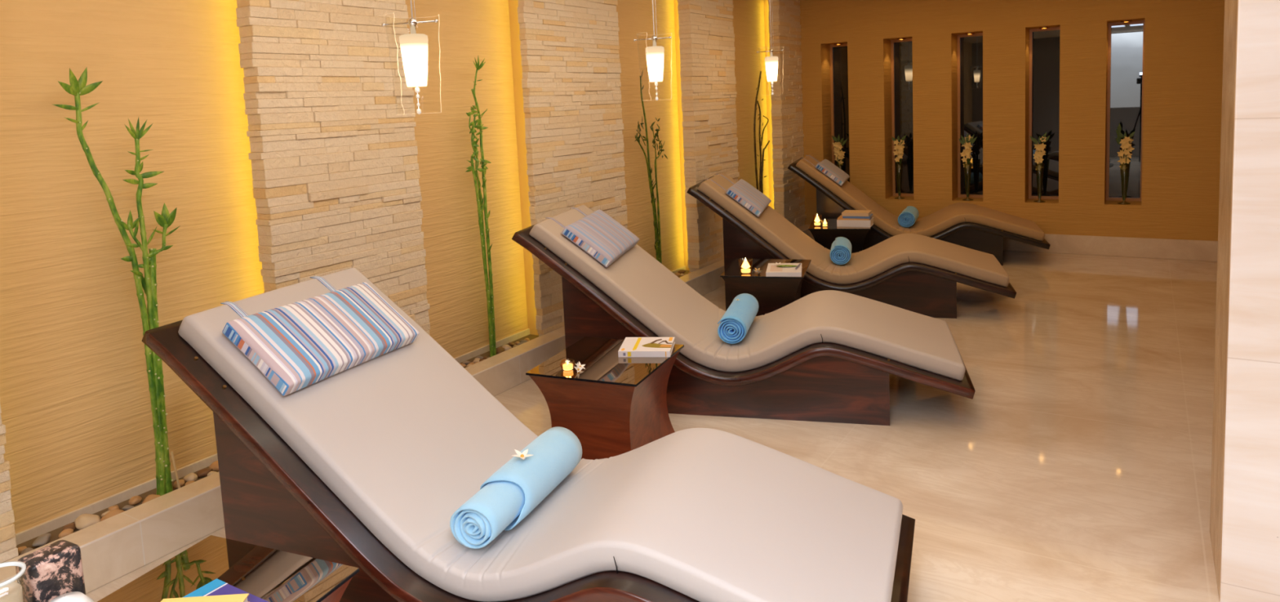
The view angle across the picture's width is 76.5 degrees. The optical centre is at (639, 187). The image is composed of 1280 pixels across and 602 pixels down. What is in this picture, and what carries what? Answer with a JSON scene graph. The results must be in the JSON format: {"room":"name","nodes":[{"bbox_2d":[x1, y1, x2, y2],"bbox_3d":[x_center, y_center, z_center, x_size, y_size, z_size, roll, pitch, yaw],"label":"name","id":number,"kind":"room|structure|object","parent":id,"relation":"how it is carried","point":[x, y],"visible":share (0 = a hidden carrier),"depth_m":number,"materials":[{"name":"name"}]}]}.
{"room":"spa","nodes":[
{"label":"spa","id":0,"kind":"room"},
{"bbox_2d":[0,0,769,533],"bbox_3d":[-1.190,-0.103,3.927,0.150,2.320,9.720,1,7,32],"label":"wall","id":1,"kind":"structure","parent":0,"point":[75,402],"depth_m":2.95,"materials":[{"name":"paint"}]},
{"bbox_2d":[15,266,685,545],"bbox_3d":[-1.079,0.950,3.984,0.012,0.085,9.700,1,7,32],"label":"trim","id":2,"kind":"structure","parent":1,"relation":"attached to","point":[38,530],"depth_m":2.84,"materials":[{"name":"stone"}]},
{"bbox_2d":[14,270,689,557],"bbox_3d":[-1.001,0.998,3.942,0.168,0.112,9.700,1,7,32],"label":"trim","id":3,"kind":"structure","parent":1,"relation":"attached to","point":[55,533],"depth_m":2.81,"materials":[{"name":"brown"}]},
{"bbox_2d":[0,404,18,563],"bbox_3d":[-2.182,0.098,1.925,0.096,2.220,0.972,1,7,32],"label":"wall panel","id":4,"kind":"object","parent":3,"relation":"on","point":[8,549],"depth_m":2.39,"materials":[{"name":"beige stone"}]},
{"bbox_2d":[17,546,26,553],"bbox_3d":[-1.911,1.123,2.506,0.028,0.020,0.027,-3,6,-6],"label":"pebble","id":5,"kind":"object","parent":3,"relation":"on","point":[22,548],"visible":0.48,"depth_m":2.50,"materials":[{"name":"brown stone"}]},
{"bbox_2d":[19,547,33,555],"bbox_3d":[-1.864,1.119,2.471,0.040,0.036,0.062,-4,6,-12],"label":"pebble","id":6,"kind":"object","parent":3,"relation":"on","point":[27,549],"visible":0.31,"depth_m":2.46,"materials":[{"name":"brown stone"}]},
{"bbox_2d":[31,533,51,546],"bbox_3d":[-1.883,1.111,2.553,0.040,0.027,0.068,-4,6,-15],"label":"pebble","id":7,"kind":"object","parent":3,"relation":"on","point":[43,539],"visible":0.99,"depth_m":2.54,"materials":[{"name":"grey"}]},
{"bbox_2d":[58,528,73,537],"bbox_3d":[-1.833,1.107,2.591,0.038,0.030,0.042,-5,6,-25],"label":"pebble","id":8,"kind":"object","parent":3,"relation":"on","point":[67,531],"visible":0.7,"depth_m":2.58,"materials":[{"name":"brown stone"}]},
{"bbox_2d":[62,522,76,530],"bbox_3d":[-1.849,1.105,2.629,0.036,0.025,0.050,-3,6,-7],"label":"pebble","id":9,"kind":"object","parent":3,"relation":"on","point":[72,526],"visible":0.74,"depth_m":2.62,"materials":[{"name":"brown stone"}]},
{"bbox_2d":[74,513,100,529],"bbox_3d":[-1.807,1.093,2.655,0.067,0.045,0.069,3,8,41],"label":"pebble","id":10,"kind":"object","parent":3,"relation":"on","point":[85,520],"visible":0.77,"depth_m":2.64,"materials":[{"name":"beige stone"}]},
{"bbox_2d":[101,510,110,516],"bbox_3d":[-1.780,1.095,2.711,0.037,0.024,0.030,-2,6,3],"label":"pebble","id":11,"kind":"object","parent":3,"relation":"on","point":[106,512],"visible":0.33,"depth_m":2.70,"materials":[{"name":"beige stone"}]},
{"bbox_2d":[100,508,124,520],"bbox_3d":[-1.739,1.087,2.680,0.055,0.046,0.066,-1,6,18],"label":"pebble","id":12,"kind":"object","parent":3,"relation":"on","point":[112,513],"visible":0.52,"depth_m":2.66,"materials":[{"name":"brown stone"}]},
{"bbox_2d":[107,505,119,510],"bbox_3d":[-1.781,1.090,2.746,0.034,0.024,0.033,1,7,32],"label":"pebble","id":13,"kind":"object","parent":3,"relation":"on","point":[114,507],"visible":0.59,"depth_m":2.74,"materials":[{"name":"brown stone"}]},
{"bbox_2d":[53,67,180,495],"bbox_3d":[-1.719,0.359,2.745,0.067,1.519,0.356,1,7,32],"label":"bamboo plant","id":14,"kind":"object","parent":3,"relation":"on","point":[149,315],"visible":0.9,"depth_m":2.78,"materials":[{"name":"green plant"}]},
{"bbox_2d":[121,504,133,510],"bbox_3d":[-1.737,1.089,2.753,0.036,0.018,0.026,-7,7,-35],"label":"pebble","id":15,"kind":"object","parent":3,"relation":"on","point":[128,506],"visible":0.73,"depth_m":2.75,"materials":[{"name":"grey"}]},
{"bbox_2d":[128,495,142,505],"bbox_3d":[-1.744,1.081,2.800,0.040,0.028,0.044,-4,6,-15],"label":"pebble","id":16,"kind":"object","parent":3,"relation":"on","point":[135,500],"visible":1,"depth_m":2.79,"materials":[{"name":"brown stone"}]},
{"bbox_2d":[142,493,160,503],"bbox_3d":[-1.676,1.076,2.784,0.057,0.039,0.050,-6,7,-30],"label":"pebble","id":17,"kind":"object","parent":3,"relation":"on","point":[149,497],"visible":0.44,"depth_m":2.78,"materials":[{"name":"brown stone"}]},
{"bbox_2d":[170,451,180,488],"bbox_3d":[-1.636,1.019,2.865,0.023,0.179,0.008,-4,6,-18],"label":"stick","id":18,"kind":"object","parent":3,"relation":"on","point":[171,452],"visible":0.65,"depth_m":2.86,"materials":[{"name":"brown wood"}]},
{"bbox_2d":[173,479,184,488],"bbox_3d":[-1.654,1.066,2.914,0.036,0.026,0.036,-3,6,-1],"label":"pebble","id":19,"kind":"object","parent":3,"relation":"on","point":[181,481],"visible":0.79,"depth_m":2.91,"materials":[{"name":"brown stone"}]},
{"bbox_2d":[184,480,195,485],"bbox_3d":[-1.610,1.065,2.910,0.038,0.026,0.034,-4,6,-9],"label":"pebble","id":20,"kind":"object","parent":3,"relation":"on","point":[191,481],"visible":0.34,"depth_m":2.90,"materials":[{"name":"brown stone"}]},
{"bbox_2d":[182,472,197,481],"bbox_3d":[-1.640,1.059,2.958,0.050,0.032,0.042,-1,6,12],"label":"pebble","id":21,"kind":"object","parent":3,"relation":"on","point":[192,476],"visible":0.83,"depth_m":2.94,"materials":[{"name":"beige stone"}]},
{"bbox_2d":[195,467,212,477],"bbox_3d":[-1.611,1.055,2.999,0.052,0.027,0.039,-6,7,-30],"label":"pebble","id":22,"kind":"object","parent":3,"relation":"on","point":[202,473],"visible":0.91,"depth_m":2.99,"materials":[{"name":"brown stone"}]},
{"bbox_2d":[207,471,217,475],"bbox_3d":[-1.570,1.056,2.985,0.032,0.026,0.038,-1,6,11],"label":"pebble","id":23,"kind":"object","parent":3,"relation":"on","point":[211,472],"visible":0.39,"depth_m":2.97,"materials":[{"name":"beige stone"}]},
{"bbox_2d":[208,460,218,471],"bbox_3d":[-1.588,1.047,3.042,0.056,0.038,0.050,-2,6,9],"label":"pebble","id":24,"kind":"object","parent":3,"relation":"on","point":[215,466],"visible":0.57,"depth_m":3.02,"materials":[{"name":"brown stone"}]},
{"bbox_2d":[235,0,430,335],"bbox_3d":[-1.252,-0.098,3.415,0.096,2.220,0.778,1,7,32],"label":"wall panel","id":25,"kind":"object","parent":3,"relation":"on","point":[335,171],"depth_m":3.33,"materials":[{"name":"beige stone"}]},
{"bbox_2d":[462,360,470,364],"bbox_3d":[-0.893,0.902,4.167,0.032,0.022,0.045,1,7,31],"label":"pebble","id":26,"kind":"object","parent":3,"relation":"on","point":[466,362],"visible":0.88,"depth_m":4.16,"materials":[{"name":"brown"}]},
{"bbox_2d":[472,357,479,363],"bbox_3d":[-0.840,0.897,4.191,0.047,0.028,0.045,0,6,21],"label":"pebble","id":27,"kind":"object","parent":3,"relation":"on","point":[477,359],"visible":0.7,"depth_m":4.18,"materials":[{"name":"beige stone"}]},
{"bbox_2d":[466,56,496,356],"bbox_3d":[-0.817,0.126,4.190,0.052,1.604,0.188,3,8,41],"label":"bamboo plant","id":28,"kind":"object","parent":3,"relation":"on","point":[490,297],"visible":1,"depth_m":4.20,"materials":[{"name":"green plant"}]},
{"bbox_2d":[496,346,504,353],"bbox_3d":[-0.743,0.874,4.327,0.044,0.034,0.072,-4,6,-10],"label":"pebble","id":29,"kind":"object","parent":3,"relation":"on","point":[500,349],"visible":0.76,"depth_m":4.31,"materials":[{"name":"brown stone"}]},
{"bbox_2d":[502,344,511,351],"bbox_3d":[-0.717,0.868,4.382,0.058,0.039,0.046,-7,7,-34],"label":"pebble","id":30,"kind":"object","parent":3,"relation":"on","point":[506,347],"visible":0.59,"depth_m":4.37,"materials":[{"name":"beige stone"}]},
{"bbox_2d":[508,342,514,346],"bbox_3d":[-0.707,0.863,4.457,0.032,0.024,0.053,-5,6,-23],"label":"pebble","id":31,"kind":"object","parent":3,"relation":"on","point":[510,344],"visible":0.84,"depth_m":4.44,"materials":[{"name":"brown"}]},
{"bbox_2d":[517,0,627,336],"bbox_3d":[-0.361,-0.281,4.804,0.056,2.220,0.927,1,7,32],"label":"wall panel","id":32,"kind":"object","parent":3,"relation":"on","point":[571,84],"depth_m":4.68,"materials":[{"name":"beige stone"}]},
{"bbox_2d":[635,70,667,263],"bbox_3d":[0.089,-0.034,5.634,0.042,1.544,0.426,1,7,32],"label":"bamboo plant","id":33,"kind":"object","parent":3,"relation":"on","point":[657,226],"visible":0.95,"depth_m":5.67,"materials":[{"name":"green plant"}]},
{"bbox_2d":[677,269,685,273],"bbox_3d":[0.313,0.641,6.125,0.074,0.037,0.044,2,7,36],"label":"pebble","id":34,"kind":"object","parent":3,"relation":"on","point":[681,271],"visible":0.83,"depth_m":6.11,"materials":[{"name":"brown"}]},
{"bbox_2d":[677,0,739,271],"bbox_3d":[0.558,-0.480,6.328,0.111,2.220,0.748,1,7,32],"label":"wall panel","id":35,"kind":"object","parent":3,"relation":"on","point":[706,33],"depth_m":6.15,"materials":[{"name":"beige stone"}]},
{"bbox_2d":[753,71,769,193],"bbox_3d":[1.103,-0.255,7.263,0.046,1.560,0.324,1,7,32],"label":"bamboo plant","id":36,"kind":"object","parent":3,"relation":"on","point":[761,170],"visible":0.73,"depth_m":7.20,"materials":[{"name":"green plant"}]},
{"bbox_2d":[768,0,806,227],"bbox_3d":[1.403,-0.657,7.681,0.111,2.220,0.557,1,7,32],"label":"wall panel","id":37,"kind":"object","parent":3,"relation":"on","point":[787,115],"depth_m":7.55,"materials":[{"name":"beige stone"}]},
{"bbox_2d":[508,0,538,335],"bbox_3d":[-0.435,-0.277,4.868,0.132,2.235,0.770,1,7,32],"label":"wall light strip","id":38,"kind":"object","parent":1,"relation":"attached to","point":[520,117],"depth_m":4.57,"materials":[{"name":"yellow"}]},
{"bbox_2d":[673,0,689,270],"bbox_3d":[0.484,-0.475,6.392,0.078,2.235,0.590,1,7,32],"label":"trim","id":39,"kind":"structure","parent":1,"relation":"attached to","point":[676,2],"depth_m":6.16,"materials":[{"name":"yellow"}]},
{"bbox_2d":[764,0,773,208],"bbox_3d":[1.343,-0.656,7.768,0.078,2.235,0.455,1,7,32],"label":"trim","id":40,"kind":"structure","parent":1,"relation":"attached to","point":[766,2],"depth_m":7.58,"materials":[{"name":"yellow"}]},
{"bbox_2d":[85,249,1219,601],"bbox_3d":[1.576,1.122,2.646,6.540,0.100,10.200,1,7,32],"label":"floor","id":41,"kind":"structure","parent":0,"point":[1077,467],"depth_m":3.26,"materials":[{"name":"tile"}]},
{"bbox_2d":[97,534,359,601],"bbox_3d":[-0.932,1.082,1.688,0.461,0.400,0.524,0,6,22],"label":"side table","id":42,"kind":"object","parent":41,"relation":"on","point":[268,574],"visible":0.95,"depth_m":1.81,"materials":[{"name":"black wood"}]},
{"bbox_2d":[0,560,26,601],"bbox_3d":[-1.181,0.811,1.498,0.095,0.198,0.095,1,7,32],"label":"glass tumbler","id":43,"kind":"object","parent":42,"relation":"on","point":[10,590],"visible":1,"depth_m":1.50,"materials":[{"name":"beige glass"}]},
{"bbox_2d":[15,539,85,601],"bbox_3d":[-1.159,0.806,1.603,0.068,0.185,0.092,0,7,27],"label":"stone block","id":44,"kind":"object","parent":42,"relation":"on","point":[54,570],"visible":0.88,"depth_m":1.58,"materials":[{"name":"multicoloured stone"}]},
{"bbox_2d":[49,591,93,601],"bbox_3d":[-1.086,0.838,1.542,0.100,0.128,0.100,1,7,32],"label":"ball","id":45,"kind":"object","parent":42,"relation":"on","point":[76,596],"visible":1,"depth_m":1.54,"materials":[{"name":"white"}]},
{"bbox_2d":[182,578,267,601],"bbox_3d":[-0.892,0.876,1.624,0.200,0.019,0.220,1,7,31],"label":"book","id":46,"kind":"object","parent":42,"relation":"on","point":[215,587],"visible":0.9,"depth_m":1.72,"materials":[{"name":"blue paper"}]},
{"bbox_2d":[160,593,248,601],"bbox_3d":[-0.888,0.862,1.561,0.174,0.020,0.220,-3,6,-2],"label":"book","id":47,"kind":"object","parent":46,"relation":"on","point":[241,597],"visible":1,"depth_m":1.66,"materials":[{"name":"yellow paper"}]},
{"bbox_2d":[141,267,915,601],"bbox_3d":[-0.297,0.752,2.321,2.015,0.870,0.813,0,6,21],"label":"lounger","id":48,"kind":"object","parent":41,"relation":"on","point":[367,465],"visible":0.91,"depth_m":2.17,"materials":[{"name":"white leather"}]},
{"bbox_2d":[220,275,419,395],"bbox_3d":[-1.016,0.438,2.529,0.362,0.229,0.568,0,6,23],"label":"headrest pillow","id":49,"kind":"object","parent":48,"relation":"on","point":[297,345],"visible":1,"depth_m":2.42,"materials":[{"name":"fabric"}]},
{"bbox_2d":[449,426,582,548],"bbox_3d":[-0.341,0.853,2.326,0.151,0.144,0.517,0,6,21],"label":"rolled towel","id":50,"kind":"object","parent":48,"relation":"on","point":[513,491],"visible":1,"depth_m":2.23,"materials":[{"name":"blue fabric"}]},
{"bbox_2d":[512,448,533,459],"bbox_3d":[-0.335,0.766,2.325,0.064,0.018,0.062,0,6,22],"label":"blossom","id":51,"kind":"object","parent":50,"relation":"on","point":[523,455],"visible":1,"depth_m":2.33,"materials":[{"name":"white plant"}]},
{"bbox_2d":[525,336,684,459],"bbox_3d":[-0.119,0.883,3.267,0.464,0.400,0.499,0,6,24],"label":"side table","id":52,"kind":"object","parent":41,"relation":"on","point":[615,406],"visible":0.83,"depth_m":3.10,"materials":[{"name":"red wood"}]},
{"bbox_2d":[560,358,575,370],"bbox_3d":[-0.278,0.684,3.123,0.061,0.035,0.061,1,7,32],"label":"candle holder","id":53,"kind":"object","parent":52,"relation":"on","point":[567,366],"visible":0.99,"depth_m":3.11,"materials":[{"name":"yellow glass"}]},
{"bbox_2d":[573,362,583,373],"bbox_3d":[-0.230,0.694,3.101,0.028,0.044,0.051,0,6,22],"label":"blossom","id":54,"kind":"object","parent":52,"relation":"on","point":[577,368],"visible":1,"depth_m":3.11,"materials":[{"name":"white plant"}]},
{"bbox_2d":[574,361,585,368],"bbox_3d":[-0.227,0.689,3.132,0.040,0.022,0.048,1,7,30],"label":"blossom","id":55,"kind":"object","parent":52,"relation":"on","point":[580,364],"visible":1,"depth_m":3.14,"materials":[{"name":"white plant"}]},
{"bbox_2d":[617,337,675,356],"bbox_3d":[0.030,0.655,3.332,0.209,0.025,0.197,-2,6,8],"label":"book","id":56,"kind":"object","parent":52,"relation":"on","point":[631,346],"visible":1,"depth_m":3.29,"materials":[{"name":"white paper"}]},
{"bbox_2d":[511,204,975,425],"bbox_3d":[0.493,0.548,3.951,2.015,0.870,0.813,-1,6,15],"label":"lounger","id":57,"kind":"object","parent":41,"relation":"on","point":[826,355],"visible":0.81,"depth_m":3.66,"materials":[{"name":"beige leather"}]},
{"bbox_2d":[546,207,639,266],"bbox_3d":[-0.244,0.238,4.100,0.355,0.223,0.566,-1,6,14],"label":"headrest pillow","id":58,"kind":"object","parent":57,"relation":"on","point":[597,233],"visible":1,"depth_m":3.96,"materials":[{"name":"fabric"}]},
{"bbox_2d":[717,293,759,343],"bbox_3d":[0.490,0.642,4.002,0.138,0.132,0.483,-1,6,16],"label":"rolled towel","id":59,"kind":"object","parent":57,"relation":"on","point":[736,321],"visible":1,"depth_m":3.82,"materials":[{"name":"blue fabric"}]},
{"bbox_2d":[720,258,811,315],"bbox_3d":[0.770,0.677,4.872,0.472,0.400,0.504,-1,6,17],"label":"side table","id":60,"kind":"object","parent":41,"relation":"on","point":[771,294],"visible":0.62,"depth_m":4.67,"materials":[{"name":"brown wood"}]},
{"bbox_2d":[738,257,752,273],"bbox_3d":[0.612,0.453,4.696,0.084,0.093,0.084,1,7,32],"label":"candle holder","id":61,"kind":"object","parent":60,"relation":"on","point":[745,265],"visible":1,"depth_m":4.68,"materials":[{"name":"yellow glass"}]},
{"bbox_2d":[765,262,801,276],"bbox_3d":[0.837,0.478,4.703,0.197,0.025,0.262,-1,6,12],"label":"book","id":62,"kind":"object","parent":60,"relation":"on","point":[772,270],"visible":0.99,"depth_m":4.62,"materials":[{"name":"white paper"}]},
{"bbox_2d":[769,265,782,271],"bbox_3d":[0.791,0.468,4.695,0.070,0.001,0.170,-1,6,12],"label":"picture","id":63,"kind":"object","parent":62,"relation":"on","point":[772,268],"depth_m":4.69,"materials":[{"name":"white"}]},
{"bbox_2d":[773,262,797,266],"bbox_3d":[0.852,0.453,4.725,0.150,0.022,0.062,-1,6,12],"label":"leaf sprig","id":64,"kind":"object","parent":62,"relation":"on","point":[783,265],"visible":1,"depth_m":4.74,"materials":[{"name":"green plant"}]},
{"bbox_2d":[808,218,870,253],"bbox_3d":[1.583,0.484,6.392,0.456,0.400,0.504,-1,6,16],"label":"side table","id":65,"kind":"object","parent":41,"relation":"on","point":[824,236],"visible":0.37,"depth_m":6.17,"materials":[{"name":"black wood"}]},
{"bbox_2d":[813,214,821,225],"bbox_3d":[1.374,0.253,6.287,0.072,0.097,0.072,1,7,32],"label":"candle holder","id":66,"kind":"object","parent":65,"relation":"on","point":[817,219],"visible":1,"depth_m":6.28,"materials":[{"name":"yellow glass"}]},
{"bbox_2d":[836,217,874,226],"bbox_3d":[1.661,0.267,6.254,0.250,0.052,0.180,0,6,24],"label":"book","id":67,"kind":"object","parent":65,"relation":"on","point":[840,223],"visible":0.86,"depth_m":6.18,"materials":[{"name":"white paper"}]},
{"bbox_2d":[837,214,871,220],"bbox_3d":[1.656,0.234,6.255,0.238,0.012,0.170,0,6,22],"label":"book","id":68,"kind":"object","parent":67,"relation":"on","point":[840,217],"visible":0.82,"depth_m":6.19,"materials":[{"name":"brown paper"}]},
{"bbox_2d":[842,213,873,218],"bbox_3d":[1.676,0.220,6.238,0.205,0.016,0.160,0,6,24],"label":"book","id":69,"kind":"object","parent":68,"relation":"on","point":[871,215],"visible":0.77,"depth_m":6.17,"materials":[{"name":"blue paper"}]},
{"bbox_2d":[841,209,871,216],"bbox_3d":[1.668,0.199,6.241,0.200,0.026,0.155,0,7,25],"label":"book","id":70,"kind":"object","parent":69,"relation":"on","point":[846,212],"visible":1,"depth_m":6.19,"materials":[{"name":"beige paper"}]},
{"bbox_2d":[686,172,1016,318],"bbox_3d":[1.407,0.344,5.535,2.015,0.870,0.813,-1,6,17],"label":"lounger","id":71,"kind":"object","parent":41,"relation":"on","point":[919,273],"visible":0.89,"depth_m":5.25,"materials":[{"name":"beige leather"}]},
{"bbox_2d":[706,173,771,216],"bbox_3d":[0.692,0.045,5.699,0.391,0.251,0.566,-1,6,16],"label":"headrest pillow","id":72,"kind":"object","parent":71,"relation":"on","point":[742,192],"visible":1,"depth_m":5.50,"materials":[{"name":"fabric"}]},
{"bbox_2d":[830,236,851,264],"bbox_3d":[1.386,0.437,5.592,0.141,0.136,0.342,-1,6,15],"label":"rolled towel","id":73,"kind":"object","parent":71,"relation":"on","point":[841,247],"visible":1,"depth_m":5.45,"materials":[{"name":"blue fabric"}]},
{"bbox_2d":[787,154,1050,265],"bbox_3d":[2.348,0.153,6.977,2.015,0.870,0.813,-1,6,18],"label":"lounger","id":74,"kind":"object","parent":41,"relation":"on","point":[970,225],"visible":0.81,"depth_m":6.72,"materials":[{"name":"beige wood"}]},
{"bbox_2d":[804,155,849,186],"bbox_3d":[1.630,-0.153,7.157,0.378,0.240,0.566,-1,6,19],"label":"headrest pillow","id":75,"kind":"object","parent":74,"relation":"on","point":[826,166],"visible":1,"depth_m":6.91,"materials":[{"name":"fabric"}]},
{"bbox_2d":[897,205,919,226],"bbox_3d":[2.310,0.252,6.978,0.142,0.136,0.372,0,6,24],"label":"rolled towel","id":76,"kind":"object","parent":74,"relation":"on","point":[908,217],"visible":1,"depth_m":6.83,"materials":[{"name":"blue fabric"}]},
{"bbox_2d":[1209,0,1279,601],"bbox_3d":[2.863,-0.031,1.460,2.940,2.320,0.410,1,7,32],"label":"wall pier","id":77,"kind":"object","parent":41,"relation":"on","point":[1245,509],"visible":1,"depth_m":2.09,"materials":[{"name":"stone"}]},
{"bbox_2d":[800,0,1224,240],"bbox_3d":[4.117,-0.606,6.490,6.140,2.320,0.300,1,7,32],"label":"wall","id":78,"kind":"structure","parent":0,"point":[1184,39],"depth_m":6.84,"materials":[{"name":"paint"}]},
{"bbox_2d":[0,224,814,593],"bbox_3d":[-0.874,0.979,3.872,0.120,0.152,9.720,1,7,32],"label":"planter curb","id":79,"kind":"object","parent":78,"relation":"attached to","point":[112,548],"depth_m":2.71,"materials":[{"name":"stone"}]},
{"bbox_2d":[830,43,849,182],"bbox_3d":[2.008,-0.660,7.956,0.257,1.475,0.038,1,7,32],"label":"window","id":80,"kind":"structure","parent":78,"relation":"in","point":[838,53],"depth_m":7.96,"materials":[{"name":"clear glass"}]},
{"bbox_2d":[890,38,913,195],"bbox_3d":[2.509,-0.650,7.644,0.257,1.475,0.038,1,7,32],"label":"window","id":81,"kind":"structure","parent":78,"relation":"in","point":[901,51],"depth_m":7.66,"materials":[{"name":"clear glass"}]},
{"bbox_2d":[957,32,982,197],"bbox_3d":[3.010,-0.641,7.333,0.257,1.475,0.038,1,7,32],"label":"window","id":82,"kind":"structure","parent":78,"relation":"in","point":[970,46],"depth_m":7.34,"materials":[{"name":"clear glass"}]},
{"bbox_2d":[1028,26,1060,199],"bbox_3d":[3.510,-0.631,7.021,0.257,1.475,0.038,1,7,32],"label":"window","id":83,"kind":"structure","parent":78,"relation":"in","point":[1044,43],"depth_m":7.02,"materials":[{"name":"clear glass"}]},
{"bbox_2d":[1039,26,1049,28],"bbox_3d":[3.398,-1.341,6.819,0.080,0.012,0.080,1,7,32],"label":"recessed light","id":84,"kind":"object","parent":78,"relation":"in","point":[1044,27],"visible":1,"depth_m":6.79,"materials":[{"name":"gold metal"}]},
{"bbox_2d":[1003,233,1217,261],"bbox_3d":[4.209,0.488,6.387,5.840,0.158,0.020,1,7,32],"label":"baseboard","id":85,"kind":"structure","parent":78,"relation":"attached to","point":[1146,247],"depth_m":6.56,"materials":[{"name":"stone"}]},
{"bbox_2d":[1106,19,1144,200],"bbox_3d":[4.011,-0.622,6.710,0.257,1.475,0.038,1,7,32],"label":"window","id":86,"kind":"structure","parent":78,"relation":"in","point":[1126,40],"depth_m":6.70,"materials":[{"name":"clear glass"}]},
{"bbox_2d":[1120,19,1132,22],"bbox_3d":[3.899,-1.332,6.508,0.080,0.012,0.080,1,7,32],"label":"recessed light","id":87,"kind":"object","parent":78,"relation":"in","point":[1126,20],"visible":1,"depth_m":6.48,"materials":[{"name":"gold metal"}]},
{"bbox_3d":[1.931,-0.068,7.831,0.094,0.329,0.094,1,7,32],"label":"flower vase","id":88,"kind":"object","parent":78,"relation":"on","visible":0},
{"bbox_2d":[831,133,847,169],"bbox_3d":[1.930,-0.223,7.812,0.155,0.582,0.064,1,7,32],"label":"flower bouquet","id":89,"kind":"object","parent":88,"relation":"in","point":[839,153],"visible":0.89,"depth_m":7.79,"materials":[{"name":"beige plant"}]},
{"bbox_3d":[2.409,-0.059,7.534,0.094,0.329,0.094,1,7,32],"label":"flower vase","id":90,"kind":"object","parent":78,"relation":"on","visible":0},
{"bbox_2d":[892,134,906,195],"bbox_3d":[2.406,-0.204,7.515,0.133,0.563,0.083,1,7,32],"label":"flower bouquet","id":91,"kind":"object","parent":90,"relation":"in","point":[899,148],"visible":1,"depth_m":7.50,"materials":[{"name":"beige plant"}]},
{"bbox_3d":[2.916,-0.049,7.218,0.094,0.329,0.094,1,7,32],"label":"flower vase","id":92,"kind":"object","parent":78,"relation":"on","visible":0},
{"bbox_2d":[959,133,977,196],"bbox_3d":[2.913,-0.197,7.202,0.152,0.569,0.068,1,7,32],"label":"flower bouquet","id":93,"kind":"object","parent":92,"relation":"in","point":[966,151],"visible":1,"depth_m":7.19,"materials":[{"name":"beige plant"}]},
{"bbox_3d":[3.406,-0.040,6.914,0.094,0.329,0.094,1,7,32],"label":"flower vase","id":94,"kind":"object","parent":78,"relation":"on","visible":0},
{"bbox_2d":[1030,132,1049,198],"bbox_3d":[3.397,-0.187,6.894,0.079,0.568,0.137,-6,7,-29],"label":"flower bouquet","id":95,"kind":"object","parent":94,"relation":"in","point":[1039,152],"visible":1,"depth_m":6.88,"materials":[{"name":"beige plant"}]},
{"bbox_3d":[3.933,-0.030,6.586,0.094,0.329,0.094,1,7,32],"label":"flower vase","id":96,"kind":"object","parent":78,"relation":"on","visible":0},
{"bbox_2d":[1115,123,1134,199],"bbox_3d":[3.925,-0.208,6.567,0.136,0.630,0.076,1,7,32],"label":"flower bouquet","id":97,"kind":"object","parent":96,"relation":"in","point":[1124,154],"visible":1,"depth_m":6.56,"materials":[{"name":"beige plant"}]},
{"bbox_3d":[1.468,-1.283,2.398,6.540,0.100,10.200,1,7,32],"label":"ceiling","id":98,"kind":"structure","parent":0,"visible":0},
{"bbox_2d":[381,0,441,114],"bbox_3d":[-0.834,-0.721,2.917,0.191,0.917,0.148,-6,7,-32],"label":"pendant lamp","id":99,"kind":"object","parent":98,"relation":"hanging from","point":[414,46],"visible":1,"depth_m":2.90,"materials":[{"name":"white glass"}]},
{"bbox_2d":[633,0,671,100],"bbox_3d":[0.059,-0.913,4.321,0.191,0.902,0.148,-6,7,-32],"label":"pendant lamp","id":100,"kind":"object","parent":98,"relation":"hanging from","point":[654,54],"visible":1,"depth_m":4.30,"materials":[{"name":"white glass"}]},
{"bbox_2d":[756,0,783,94],"bbox_3d":[0.968,-1.140,6.084,0.191,0.894,0.148,-6,7,-32],"label":"pendant lamp","id":101,"kind":"object","parent":98,"relation":"hanging from","point":[771,62],"visible":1,"depth_m":6.06,"materials":[{"name":"white glass"}]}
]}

